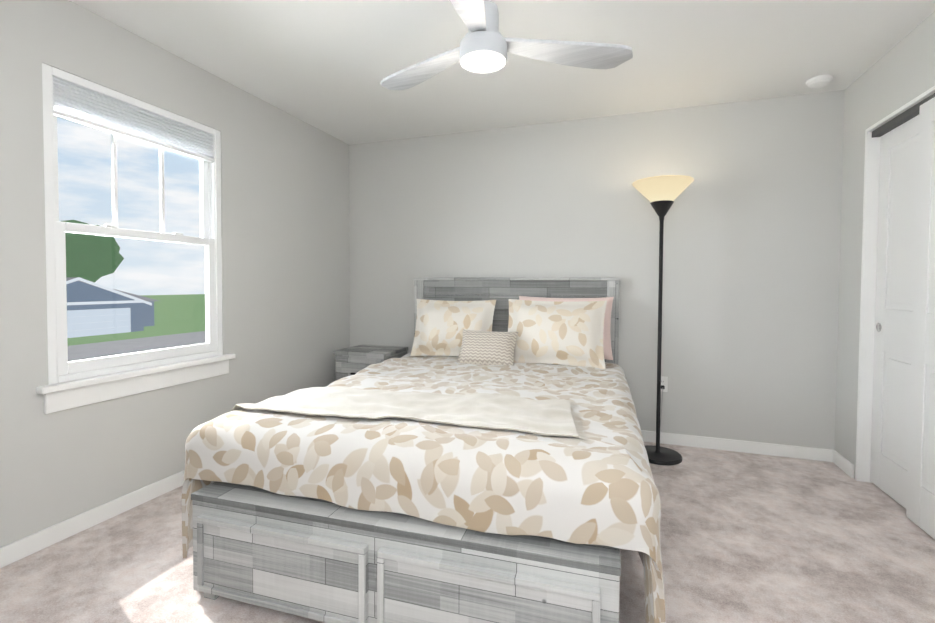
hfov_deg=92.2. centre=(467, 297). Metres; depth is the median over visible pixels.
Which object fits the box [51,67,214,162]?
shade
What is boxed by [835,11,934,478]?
wall
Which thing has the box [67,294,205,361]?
ground
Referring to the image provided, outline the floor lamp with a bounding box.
[632,175,693,465]
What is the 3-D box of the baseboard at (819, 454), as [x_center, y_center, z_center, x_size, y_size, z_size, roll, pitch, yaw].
[0.680,1.026,3.578,3.703,0.083,0.017,1,2,19]
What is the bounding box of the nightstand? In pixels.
[334,344,407,380]
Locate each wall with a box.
[0,0,349,546]
[349,90,844,449]
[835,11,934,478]
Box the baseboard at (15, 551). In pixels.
[0,470,184,567]
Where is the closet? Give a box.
[855,86,934,538]
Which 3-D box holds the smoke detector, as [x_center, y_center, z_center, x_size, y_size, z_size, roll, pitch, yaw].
[2.169,-1.325,2.776,0.132,0.036,0.132,1,2,19]
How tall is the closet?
2.090 m
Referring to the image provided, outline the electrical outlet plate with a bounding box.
[661,376,667,391]
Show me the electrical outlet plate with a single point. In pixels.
(664, 382)
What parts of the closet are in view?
door, door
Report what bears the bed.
on the floor
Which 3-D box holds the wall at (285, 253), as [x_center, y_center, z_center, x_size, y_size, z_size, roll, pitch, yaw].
[-1.798,-0.131,2.317,0.140,2.440,3.950,1,2,19]
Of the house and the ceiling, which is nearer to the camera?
the ceiling
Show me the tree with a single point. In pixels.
(105, 260)
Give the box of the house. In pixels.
[66,277,158,337]
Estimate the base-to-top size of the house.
5.750 m
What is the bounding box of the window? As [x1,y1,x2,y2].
[36,63,234,413]
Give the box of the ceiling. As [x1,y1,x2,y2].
[70,0,934,144]
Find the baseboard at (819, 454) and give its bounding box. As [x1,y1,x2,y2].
[641,430,839,465]
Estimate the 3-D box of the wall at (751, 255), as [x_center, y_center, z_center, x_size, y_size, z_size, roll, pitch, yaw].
[1.028,-0.149,3.510,4.713,2.440,0.140,1,2,19]
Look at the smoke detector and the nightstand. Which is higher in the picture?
the smoke detector
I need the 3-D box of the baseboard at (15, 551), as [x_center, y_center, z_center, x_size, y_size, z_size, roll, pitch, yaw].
[-1.729,1.048,2.324,0.017,0.083,3.950,1,2,19]
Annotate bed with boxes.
[182,277,664,622]
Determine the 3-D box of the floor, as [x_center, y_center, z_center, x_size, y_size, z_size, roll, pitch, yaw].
[0.359,1.170,1.612,4.713,0.100,4.230,1,2,19]
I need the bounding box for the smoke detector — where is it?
[806,75,832,87]
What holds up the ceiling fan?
hanging from the ceiling
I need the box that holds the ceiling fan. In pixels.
[381,0,632,89]
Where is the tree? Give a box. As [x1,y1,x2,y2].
[61,220,123,282]
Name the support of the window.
in the wall at (285, 253)
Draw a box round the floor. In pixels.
[0,441,934,622]
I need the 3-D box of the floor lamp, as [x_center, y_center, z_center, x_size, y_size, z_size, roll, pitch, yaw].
[1.298,0.157,3.035,0.378,1.858,0.378,1,2,19]

